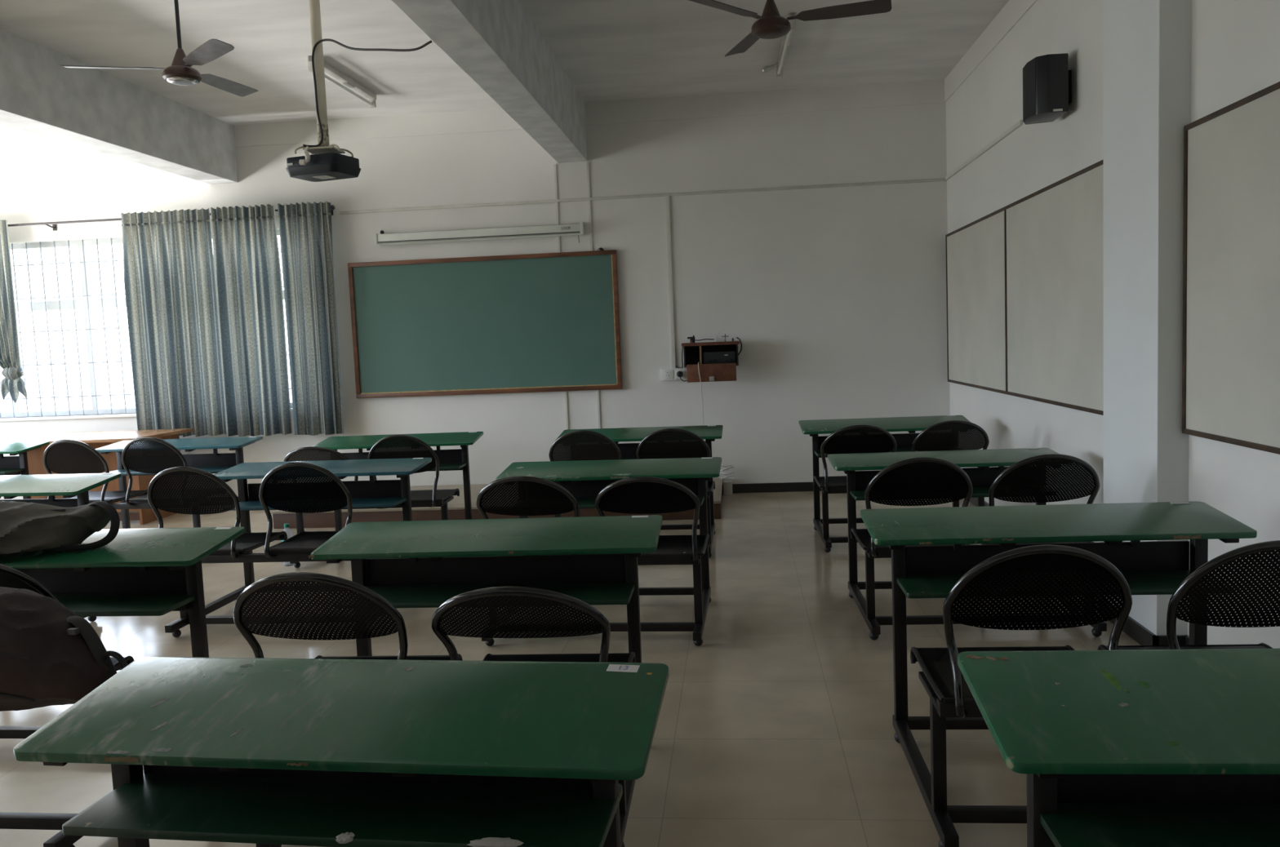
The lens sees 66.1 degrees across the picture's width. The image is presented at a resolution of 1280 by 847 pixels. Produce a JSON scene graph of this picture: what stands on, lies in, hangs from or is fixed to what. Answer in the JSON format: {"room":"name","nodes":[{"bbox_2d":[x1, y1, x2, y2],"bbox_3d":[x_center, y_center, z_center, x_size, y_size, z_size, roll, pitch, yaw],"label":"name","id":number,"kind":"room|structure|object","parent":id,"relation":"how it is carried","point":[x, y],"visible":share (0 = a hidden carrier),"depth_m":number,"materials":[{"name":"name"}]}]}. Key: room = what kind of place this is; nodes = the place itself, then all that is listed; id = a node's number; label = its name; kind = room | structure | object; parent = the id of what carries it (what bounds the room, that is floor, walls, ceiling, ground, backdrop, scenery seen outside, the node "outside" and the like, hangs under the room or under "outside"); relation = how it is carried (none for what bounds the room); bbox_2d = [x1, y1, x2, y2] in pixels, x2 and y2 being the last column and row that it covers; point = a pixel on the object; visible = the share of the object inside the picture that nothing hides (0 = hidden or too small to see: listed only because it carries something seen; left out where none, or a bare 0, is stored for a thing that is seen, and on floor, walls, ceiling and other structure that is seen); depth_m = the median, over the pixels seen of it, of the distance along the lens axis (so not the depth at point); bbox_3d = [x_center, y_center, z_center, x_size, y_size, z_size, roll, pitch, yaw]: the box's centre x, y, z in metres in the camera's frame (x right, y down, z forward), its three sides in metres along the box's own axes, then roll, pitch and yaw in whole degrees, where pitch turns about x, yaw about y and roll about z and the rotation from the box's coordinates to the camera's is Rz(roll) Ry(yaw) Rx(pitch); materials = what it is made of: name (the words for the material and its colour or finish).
{"room":"classroom","nodes":[
{"label":"classroom","id":0,"kind":"room"},
{"bbox_2d":[0,102,950,499],"bbox_3d":[-2.341,-1.076,9.501,10.765,3.655,0.220,-2,5,6],"label":"wall","id":1,"kind":"structure","parent":0,"point":[834,298],"depth_m":9.12,"materials":[{"name":"paint"}]},
{"bbox_2d":[0,230,293,422],"bbox_3d":[-5.149,-0.947,9.765,4.240,1.760,0.240,-2,5,6],"label":"window","id":2,"kind":"structure","parent":1,"relation":"in","point":[86,304],"depth_m":9.80,"materials":[{"name":"grey metal"}]},
{"bbox_2d":[7,204,334,231],"bbox_3d":[-5.127,-1.949,9.523,4.544,0.084,0.118,-2,5,6],"label":"curtain rod","id":3,"kind":"object","parent":1,"relation":"attached to","point":[54,226],"visible":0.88,"depth_m":9.52,"materials":[{"name":"grey metal"}]},
{"bbox_2d":[0,219,26,403],"bbox_3d":[-6.379,-1.077,9.607,0.721,1.775,0.138,-2,5,6],"label":"curtain","id":4,"kind":"object","parent":3,"relation":"hanging from","point":[12,383],"visible":1,"depth_m":9.59,"materials":[{"name":"fabric"}]},
{"bbox_2d":[0,219,22,368],"bbox_3d":[-6.417,-1.232,9.587,0.660,1.460,0.074,-2,5,6],"label":"drape","id":5,"kind":"object","parent":4,"relation":"hanging from","point":[10,353],"depth_m":9.58,"materials":[{"name":"fabric"}]},
{"bbox_2d":[120,208,226,437],"bbox_3d":[-4.475,-0.951,9.443,0.900,2.169,0.104,-2,5,5],"label":"curtain","id":6,"kind":"object","parent":3,"relation":"hanging from","point":[170,285],"visible":0.98,"depth_m":9.44,"materials":[{"name":"fabric"}]},
{"bbox_2d":[210,204,292,437],"bbox_3d":[-3.703,-0.968,9.372,0.642,2.184,0.112,-2,5,6],"label":"curtain","id":7,"kind":"object","parent":3,"relation":"hanging from","point":[247,267],"visible":1,"depth_m":9.36,"materials":[{"name":"fabric"}]},
{"bbox_2d":[277,200,343,435],"bbox_3d":[-3.104,-0.982,9.312,0.511,2.194,0.109,-2,5,6],"label":"curtain","id":8,"kind":"object","parent":3,"relation":"hanging from","point":[305,230],"visible":1,"depth_m":9.31,"materials":[{"name":"fabric"}]},
{"bbox_2d":[0,79,946,161],"bbox_3d":[-2.421,-2.797,9.248,10.325,0.219,0.032,-2,5,6],"label":"beam","id":9,"kind":"structure","parent":1,"relation":"attached to","point":[931,91],"depth_m":9.03,"materials":[{"name":"paint"}]},
{"bbox_2d":[373,221,584,245],"bbox_3d":[-1.502,-1.737,9.189,1.983,0.187,0.090,-2,5,6],"label":"projection screen","id":10,"kind":"object","parent":1,"relation":"attached to","point":[568,229],"visible":1,"depth_m":9.15,"materials":[{"name":"grey metal"}]},
{"bbox_2d":[347,249,622,398],"bbox_3d":[-1.470,-0.925,9.285,2.570,1.290,0.038,-2,5,6],"label":"chalkboard","id":11,"kind":"object","parent":1,"relation":"attached to","point":[544,322],"visible":1,"depth_m":9.28,"materials":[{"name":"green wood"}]},
{"bbox_2d":[196,481,837,505],"bbox_3d":[-2.280,0.711,9.542,10.325,0.085,0.024,-2,5,6],"label":"baseboard","id":12,"kind":"structure","parent":1,"relation":"attached to","point":[787,486],"depth_m":9.18,"materials":[{"name":"paint"}]},
{"bbox_2d":[553,164,568,460],"bbox_3d":[-0.728,-0.931,9.241,0.024,2.960,0.015,-2,5,6],"label":"vertical trunking","id":13,"kind":"object","parent":1,"relation":"attached to","point":[554,165],"visible":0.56,"depth_m":9.15,"materials":[{"name":"plastic"}]},
{"bbox_2d":[586,162,600,428],"bbox_3d":[-0.423,-0.941,9.211,0.024,2.960,0.015,-2,5,6],"label":"vertical trunking","id":14,"kind":"object","parent":1,"relation":"attached to","point":[587,163],"visible":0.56,"depth_m":9.13,"materials":[{"name":"plastic"}]},
{"bbox_2d":[339,177,946,213],"bbox_3d":[-0.054,-2.093,9.071,5.624,0.025,0.018,-2,5,6],"label":"horizontal trunking","id":15,"kind":"object","parent":1,"relation":"attached to","point":[939,179],"visible":0.95,"depth_m":9.05,"materials":[{"name":"white plastic"}]},
{"bbox_2d":[665,195,675,368],"bbox_3d":[0.282,-1.303,9.107,0.040,1.587,0.022,-2,5,6],"label":"vertical trunking","id":16,"kind":"object","parent":1,"relation":"attached to","point":[667,197],"visible":1,"depth_m":9.10,"materials":[{"name":"plastic"}]},
{"bbox_2d":[661,368,687,380],"bbox_3d":[0.324,-0.459,9.161,0.255,0.110,0.050,-2,5,6],"label":"panel","id":17,"kind":"object","parent":1,"relation":"attached to","point":[670,374],"visible":0.94,"depth_m":9.14,"materials":[{"name":"white plastic"}]},
{"bbox_2d":[676,371,687,382],"bbox_3d":[0.404,-0.438,9.112,0.132,0.100,0.044,-2,5,6],"label":"plug","id":18,"kind":"object","parent":17,"relation":"attached to","point":[679,374],"visible":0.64,"depth_m":9.10,"materials":[{"name":"black plastic"}]},
{"bbox_2d":[681,341,739,382],"bbox_3d":[0.654,-0.567,8.994,0.524,0.355,0.299,-2,5,6],"label":"upper cabinet","id":19,"kind":"object","parent":1,"relation":"attached to","point":[693,352],"visible":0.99,"depth_m":8.88,"materials":[{"name":"brown wood"}]},
{"bbox_2d":[675,346,683,368],"bbox_3d":[0.378,-0.618,9.113,0.054,0.218,0.138,-5,6,-28],"label":"cable","id":20,"kind":"object","parent":19,"relation":"attached to","point":[682,347],"visible":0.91,"depth_m":9.07,"materials":[{"name":"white plastic"}]},
{"bbox_2d":[687,335,695,342],"bbox_3d":[0.468,-0.771,8.983,0.069,0.068,0.042,-2,5,6],"label":"plug adapter","id":21,"kind":"object","parent":19,"relation":"on","point":[691,339],"visible":0.95,"depth_m":8.96,"materials":[{"name":"black plastic"}]},
{"bbox_2d":[697,362,703,439],"bbox_3d":[0.568,-0.024,9.033,0.035,1.086,0.283,-2,5,6],"label":"cable","id":22,"kind":"object","parent":19,"relation":"hanging from","point":[698,362],"visible":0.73,"depth_m":8.93,"materials":[{"name":"grey plastic"}]},
{"bbox_2d":[702,351,735,364],"bbox_3d":[0.728,-0.601,8.994,0.290,0.112,0.219,-2,5,6],"label":"amplifier","id":23,"kind":"object","parent":19,"relation":"on","point":[726,357],"visible":0.99,"depth_m":8.90,"materials":[{"name":"black metal"}]},
{"bbox_2d":[736,337,742,355],"bbox_3d":[0.905,-0.704,8.949,0.048,0.170,0.033,0,6,30],"label":"cable loop","id":24,"kind":"object","parent":19,"relation":"attached to","point":[739,339],"visible":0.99,"depth_m":8.94,"materials":[{"name":"black"}]},
{"bbox_2d":[0,0,1008,140],"bbox_3d":[-2.985,-2.447,3.490,10.765,0.150,12.020,-2,5,6],"label":"ceiling","id":25,"kind":"structure","parent":0,"point":[609,50],"depth_m":7.28,"materials":[{"name":"paint"}]},
{"bbox_2d":[0,27,238,184],"bbox_3d":[-4.558,-2.067,3.676,0.285,0.553,11.578,-2,5,6],"label":"ceiling beam","id":26,"kind":"structure","parent":25,"relation":"attached to","point":[95,109],"depth_m":7.49,"materials":[{"name":"paint"}]},
{"bbox_2d":[59,0,258,96],"bbox_3d":[-2.530,-2.236,5.578,1.082,0.660,0.947,-1,5,16],"label":"ceiling fan","id":27,"kind":"object","parent":25,"relation":"hanging from","point":[180,73],"visible":1,"depth_m":5.42,"materials":[{"name":"black"}]},
{"bbox_2d":[294,0,353,157],"bbox_3d":[-1.861,-2.081,5.693,0.272,1.043,0.216,-2,5,6],"label":"mount","id":28,"kind":"object","parent":25,"relation":"attached to","point":[314,5],"visible":0.87,"depth_m":5.67,"materials":[{"name":"white metal"}]},
{"bbox_2d":[285,152,360,182],"bbox_3d":[-1.845,-1.498,5.752,0.360,0.118,0.288,-1,5,20],"label":"projector","id":29,"kind":"object","parent":28,"relation":"hanging from","point":[326,166],"visible":0.99,"depth_m":5.65,"materials":[{"name":"black plastic"}]},
{"bbox_2d":[298,146,310,164],"bbox_3d":[-1.901,-1.522,5.584,0.061,0.108,0.046,-2,5,6],"label":"plug","id":30,"kind":"object","parent":29,"relation":"attached to","point":[302,162],"visible":1,"depth_m":5.57,"materials":[{"name":"grey plastic"}]},
{"bbox_2d":[302,38,431,147],"bbox_3d":[-1.525,-1.897,5.519,0.876,0.604,0.080,-1,5,19],"label":"cable","id":31,"kind":"object","parent":28,"relation":"attached to","point":[325,39],"visible":0.98,"depth_m":5.63,"materials":[{"name":"black plastic"}]},
{"bbox_2d":[307,55,376,107],"bbox_3d":[-2.356,-2.715,7.853,0.060,0.109,1.200,-2,5,7],"label":"tube light","id":32,"kind":"object","parent":25,"relation":"attached to","point":[347,81],"visible":0.79,"depth_m":7.87,"materials":[{"name":"plastic"}]},
{"bbox_2d":[391,0,587,162],"bbox_3d":[-1.189,-2.178,3.339,0.280,0.545,11.578,-2,5,6],"label":"ceiling beam","id":33,"kind":"structure","parent":25,"relation":"attached to","point":[496,43],"depth_m":6.28,"materials":[{"name":"paint"}]},
{"bbox_2d":[761,12,796,76],"bbox_3d":[1.024,-2.803,7.359,0.190,0.123,1.250,-2,5,4],"label":"tube light","id":34,"kind":"object","parent":25,"relation":"attached to","point":[786,39],"depth_m":7.43,"materials":[{"name":"glass"}]},
{"bbox_2d":[688,0,891,56],"bbox_3d":[0.630,-2.328,5.146,1.081,0.660,0.947,-3,5,-13],"label":"ceiling fan","id":35,"kind":"object","parent":25,"relation":"hanging from","point":[771,25],"visible":1,"depth_m":4.96,"materials":[{"name":"black metal"}]},
{"bbox_2d":[0,491,1140,846],"bbox_3d":[-2.832,1.326,3.813,10.765,0.120,12.020,-2,5,6],"label":"floor","id":36,"kind":"structure","parent":0,"point":[776,730],"depth_m":4.10,"materials":[{"name":"tile"}]},
{"bbox_2d":[0,441,49,499],"bbox_3d":[-5.721,0.576,7.979,1.219,0.896,1.172,-2,5,6],"label":"desk","id":37,"kind":"object","parent":36,"relation":"on","point":[9,465],"visible":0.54,"depth_m":8.29,"materials":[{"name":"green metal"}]},
{"bbox_2d":[0,468,23,474],"bbox_3d":[-5.700,0.410,8.236,1.030,0.018,0.251,-2,5,6],"label":"shelf","id":38,"kind":"object","parent":37,"relation":"attached to","point":[2,471],"depth_m":8.22,"materials":[{"name":"green paint"}]},
{"bbox_2d":[0,472,121,622],"bbox_3d":[-3.686,0.732,5.256,1.219,0.885,1.207,-2,5,9],"label":"desk","id":39,"kind":"object","parent":36,"relation":"on","point":[68,486],"visible":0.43,"depth_m":5.57,"materials":[{"name":"green wood"}]},
{"bbox_2d":[0,428,193,524],"bbox_3d":[-4.990,0.504,9.077,1.360,0.795,0.930,-2,5,6],"label":"table","id":40,"kind":"object","parent":36,"relation":"on","point":[95,440],"visible":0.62,"depth_m":8.86,"materials":[{"name":"laminate"}]},
{"bbox_2d":[0,526,244,846],"bbox_3d":[-2.194,0.830,3.399,1.260,0.885,1.050,-2,5,7],"label":"desk","id":41,"kind":"object","parent":36,"relation":"on","point":[151,571],"visible":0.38,"depth_m":3.62,"materials":[{"name":"green wood"}]},
{"bbox_2d":[0,501,119,554],"bbox_3d":[-2.422,0.386,3.624,0.997,0.197,0.366,-2,5,2],"label":"canvas bag","id":42,"kind":"object","parent":41,"relation":"on","point":[24,526],"visible":1,"depth_m":3.57,"materials":[{"name":"black fabric"}]},
{"bbox_2d":[0,586,128,711],"bbox_3d":[-1.843,0.647,2.854,0.792,0.359,0.270,-1,5,10],"label":"backpack","id":43,"kind":"object","parent":41,"relation":"hanging from","point":[51,655],"visible":0.83,"depth_m":2.75,"materials":[{"name":"brown fabric"}]},
{"bbox_2d":[53,592,195,617],"bbox_3d":[-2.155,0.663,3.592,1.030,0.018,0.251,-2,5,7],"label":"shelf","id":44,"kind":"object","parent":41,"relation":"attached to","point":[82,604],"depth_m":3.55,"materials":[{"name":"green paint"}]},
{"bbox_2d":[42,436,262,528],"bbox_3d":[-3.702,0.517,7.530,1.219,0.927,1.106,-2,5,7],"label":"desk","id":45,"kind":"object","parent":36,"relation":"on","point":[143,463],"visible":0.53,"depth_m":7.09,"materials":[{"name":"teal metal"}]},
{"bbox_2d":[102,466,233,475],"bbox_3d":[-3.681,0.369,7.754,1.030,0.018,0.251,-2,5,7],"label":"shelf","id":46,"kind":"object","parent":45,"relation":"attached to","point":[212,469],"depth_m":7.73,"materials":[{"name":"blue paint"}]},
{"bbox_2d":[281,524,293,566],"bbox_3d":[-2.451,0.844,6.849,0.079,0.293,0.079,-2,5,6],"label":"water bottle","id":47,"kind":"object","parent":36,"relation":"on","point":[286,526],"visible":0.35,"depth_m":6.85,"materials":[{"name":"plastic"}]},
{"bbox_2d":[146,457,431,638],"bbox_3d":[-1.911,0.617,5.514,1.219,0.928,1.128,-2,5,6],"label":"desk","id":48,"kind":"object","parent":36,"relation":"on","point":[322,495],"visible":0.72,"depth_m":5.11,"materials":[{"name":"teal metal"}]},
{"bbox_2d":[224,497,406,511],"bbox_3d":[-1.890,0.468,5.749,1.030,0.018,0.251,-2,5,6],"label":"shelf","id":49,"kind":"object","parent":48,"relation":"attached to","point":[254,503],"depth_m":5.71,"materials":[{"name":"blue paint"}]},
{"bbox_2d":[13,657,669,846],"bbox_3d":[-0.618,0.921,1.586,1.219,0.885,1.206,-2,5,9],"label":"desk","id":50,"kind":"object","parent":36,"relation":"on","point":[286,752],"visible":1,"depth_m":1.89,"materials":[{"name":"green paint"}]},
{"bbox_2d":[62,770,622,846],"bbox_3d":[-0.560,0.739,1.885,1.030,0.018,0.251,-2,5,9],"label":"shelf","id":51,"kind":"object","parent":50,"relation":"attached to","point":[286,808],"depth_m":1.86,"materials":[{"name":"green paint"}]},
{"bbox_2d":[335,832,355,844],"bbox_3d":[-0.525,0.737,1.752,0.034,0.015,0.023,-4,5,-17],"label":"paper scrap","id":52,"kind":"object","parent":50,"relation":"on","point":[344,838],"visible":1,"depth_m":1.75,"materials":[{"name":"grey paper"}]},
{"bbox_2d":[466,837,523,846],"bbox_3d":[-0.252,0.731,1.714,0.100,0.013,0.031,-2,5,4],"label":"tissue","id":53,"kind":"object","parent":50,"relation":"on","point":[489,842],"visible":1,"depth_m":1.71,"materials":[{"name":"grey paper"}]},
{"bbox_2d":[284,431,483,568],"bbox_3d":[-1.838,0.494,7.034,1.219,0.908,1.262,-2,5,4],"label":"desk","id":54,"kind":"object","parent":36,"relation":"on","point":[458,459],"visible":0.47,"depth_m":6.97,"materials":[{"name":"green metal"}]},
{"bbox_2d":[422,462,466,470],"bbox_3d":[-1.822,0.330,7.336,1.030,0.018,0.251,-2,5,4],"label":"shelf","id":55,"kind":"object","parent":54,"relation":"attached to","point":[442,466],"depth_m":7.29,"materials":[{"name":"green paint"}]},
{"bbox_2d":[233,515,662,846],"bbox_3d":[-0.562,0.781,3.178,1.220,0.889,1.268,-2,5,5],"label":"desk","id":56,"kind":"object","parent":36,"relation":"on","point":[508,565],"visible":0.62,"depth_m":3.40,"materials":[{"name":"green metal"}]},
{"bbox_2d":[335,582,634,608],"bbox_3d":[-0.539,0.607,3.482,1.030,0.018,0.251,-2,5,5],"label":"shelf","id":57,"kind":"object","parent":56,"relation":"attached to","point":[400,594],"depth_m":3.50,"materials":[{"name":"green paint"}]},
{"bbox_2d":[271,478,722,528],"bbox_3d":[-1.164,0.701,8.762,3.780,0.148,1.305,-2,5,6],"label":"dais","id":58,"kind":"object","parent":36,"relation":"on","point":[456,511],"visible":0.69,"depth_m":8.22,"materials":[{"name":"brown wood"}]},
{"bbox_2d":[476,457,721,646],"bbox_3d":[-0.203,0.613,5.071,1.219,0.873,1.265,-2,5,7],"label":"desk","id":59,"kind":"object","parent":36,"relation":"on","point":[661,486],"visible":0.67,"depth_m":4.78,"materials":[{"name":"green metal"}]},
{"bbox_2d":[518,495,704,509],"bbox_3d":[-0.170,0.431,5.371,1.030,0.018,0.251,-2,5,7],"label":"shelf","id":60,"kind":"object","parent":59,"relation":"attached to","point":[584,501],"depth_m":5.37,"materials":[{"name":"green paint"}]},
{"bbox_2d":[548,425,723,558],"bbox_3d":[-0.028,0.432,6.961,1.219,0.897,1.179,-2,5,7],"label":"desk","id":61,"kind":"object","parent":36,"relation":"on","point":[604,446],"visible":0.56,"depth_m":6.48,"materials":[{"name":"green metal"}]},
{"bbox_2d":[578,455,700,460],"bbox_3d":[-0.003,0.266,7.220,1.030,0.018,0.251,-2,5,7],"label":"shelf","id":62,"kind":"object","parent":61,"relation":"attached to","point":[623,457],"depth_m":7.31,"materials":[{"name":"green paint"}]},
{"bbox_2d":[723,480,732,495],"bbox_3d":[0.819,0.599,9.165,0.087,0.122,0.099,-2,5,6],"label":"junction box","id":63,"kind":"object","parent":36,"relation":"on","point":[727,485],"visible":1,"depth_m":9.12,"materials":[{"name":"plastic"}]},
{"bbox_2d":[720,463,734,480],"bbox_3d":[0.809,0.452,9.151,0.133,0.158,0.082,-2,5,6],"label":"coiled cable","id":64,"kind":"object","parent":63,"relation":"on","point":[727,475],"visible":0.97,"depth_m":9.13,"materials":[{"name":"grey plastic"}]},
{"bbox_2d":[798,415,989,552],"bbox_3d":[1.777,0.376,6.854,1.219,0.881,1.234,-2,5,5],"label":"desk","id":65,"kind":"object","parent":36,"relation":"on","point":[845,437],"visible":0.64,"depth_m":6.51,"materials":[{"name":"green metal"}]},
{"bbox_2d":[814,446,962,456],"bbox_3d":[1.795,0.200,7.142,1.030,0.018,0.251,-2,5,5],"label":"shelf","id":66,"kind":"object","parent":65,"relation":"attached to","point":[817,449],"depth_m":7.15,"materials":[{"name":"green paint"}]},
{"bbox_2d":[827,448,1106,640],"bbox_3d":[1.637,0.535,4.987,1.219,0.894,1.187,-2,5,5],"label":"desk","id":67,"kind":"object","parent":36,"relation":"on","point":[939,477],"visible":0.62,"depth_m":4.57,"materials":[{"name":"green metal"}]},
{"bbox_2d":[849,484,1046,500],"bbox_3d":[1.654,0.367,5.250,1.030,0.018,0.251,-2,5,5],"label":"shelf","id":68,"kind":"object","parent":67,"relation":"attached to","point":[857,492],"depth_m":5.26,"materials":[{"name":"green paint"}]},
{"bbox_2d":[860,501,1279,846],"bbox_3d":[1.389,0.703,3.083,1.219,0.903,1.136,-2,5,5],"label":"desk","id":69,"kind":"object","parent":36,"relation":"on","point":[1114,568],"visible":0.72,"depth_m":3.08,"materials":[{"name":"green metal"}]},
{"bbox_2d":[897,570,1231,598],"bbox_3d":[1.406,0.542,3.322,1.030,0.018,0.251,-2,5,5],"label":"shelf","id":70,"kind":"object","parent":69,"relation":"attached to","point":[913,584],"depth_m":3.32,"materials":[{"name":"green paint"}]},
{"bbox_2d":[957,648,1279,846],"bbox_3d":[1.196,0.868,1.347,1.219,0.885,1.206,-2,5,6],"label":"desk","id":71,"kind":"object","parent":36,"relation":"on","point":[1125,748],"visible":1,"depth_m":1.74,"materials":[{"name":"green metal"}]},
{"bbox_2d":[1040,803,1279,846],"bbox_3d":[1.218,0.695,1.621,1.030,0.018,0.251,-2,5,6],"label":"shelf","id":72,"kind":"object","parent":71,"relation":"attached to","point":[1066,824],"depth_m":1.70,"materials":[{"name":"green paint"}]},
{"bbox_2d":[946,0,1279,648],"bbox_3d":[2.336,-0.721,3.128,0.220,3.655,11.580,-2,5,6],"label":"wall","id":73,"kind":"structure","parent":0,"point":[1236,43],"depth_m":5.51,"materials":[{"name":"paint"}]},
{"bbox_2d":[945,120,1022,180],"bbox_3d":[2.622,-2.086,7.625,0.019,0.032,2.333,-2,5,6],"label":"horizontal trunking","id":74,"kind":"object","parent":73,"relation":"attached to","point":[1018,124],"visible":0.96,"depth_m":7.34,"materials":[{"name":"plastic"}]},
{"bbox_2d":[944,0,1037,102],"bbox_3d":[2.159,-2.450,2.985,0.032,0.213,11.568,-2,5,6],"label":"trim","id":75,"kind":"structure","parent":73,"relation":"attached to","point":[1013,11],"depth_m":7.26,"materials":[{"name":"paint"}]},
{"bbox_2d":[945,159,1103,415],"bbox_3d":[2.573,-0.852,6.823,0.031,1.312,4.065,-2,5,6],"label":"notice board","id":76,"kind":"object","parent":73,"relation":"attached to","point":[1024,278],"visible":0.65,"depth_m":6.23,"materials":[{"name":"white fabric"}]},
{"bbox_2d":[1022,53,1071,124],"bbox_3d":[2.314,-1.897,5.590,0.234,0.316,0.319,-2,5,6],"label":"wall speaker","id":77,"kind":"object","parent":73,"relation":"attached to","point":[1046,78],"visible":1,"depth_m":5.46,"materials":[{"name":"black plastic"}]},
{"bbox_2d":[1022,58,1035,121],"bbox_3d":[2.220,-1.896,5.623,0.036,0.300,0.274,-2,5,9],"label":"grille","id":78,"kind":"object","parent":77,"relation":"attached to","point":[1029,68],"depth_m":5.56,"materials":[{"name":"black plastic"}]},
{"bbox_2d":[968,497,1189,645],"bbox_3d":[2.231,1.062,3.298,0.154,0.085,11.580,-2,5,6],"label":"baseboard","id":79,"kind":"structure","parent":73,"relation":"attached to","point":[1138,633],"depth_m":4.44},
{"bbox_2d":[1182,81,1279,454],"bbox_3d":[2.172,-0.469,2.678,0.030,1.293,3.010,-2,5,6],"label":"notice board","id":80,"kind":"object","parent":73,"relation":"attached to","point":[1231,366],"visible":1,"depth_m":3.76,"materials":[{"name":"white fabric"}]},
{"bbox_2d":[1102,0,1191,635],"bbox_3d":[2.300,-0.835,4.473,0.150,3.655,0.630,-2,5,6],"label":"column","id":81,"kind":"structure","parent":0,"point":[1147,44],"depth_m":4.31,"materials":[{"name":"paint"}]},
{"label":"outside","id":82,"kind":"structure","parent":0,"visible":0},
{"bbox_2d":[0,399,292,413],"bbox_3d":[-7.643,1.807,13.511,14.000,4.060,0.320,-2,5,6],"label":"parapet","id":83,"kind":"object","parent":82,"point":[291,400],"visible":0.11,"depth_m":13.20,"materials":[{"name":"concrete"}]},
{"bbox_2d":[12,264,39,409],"bbox_3d":[-8.311,-1.167,13.310,0.180,1.950,0.176,-2,5,6],"label":"post","id":84,"kind":"object","parent":83,"relation":"on","point":[33,404],"visible":0.84,"depth_m":13.28,"materials":[{"name":"metal"}]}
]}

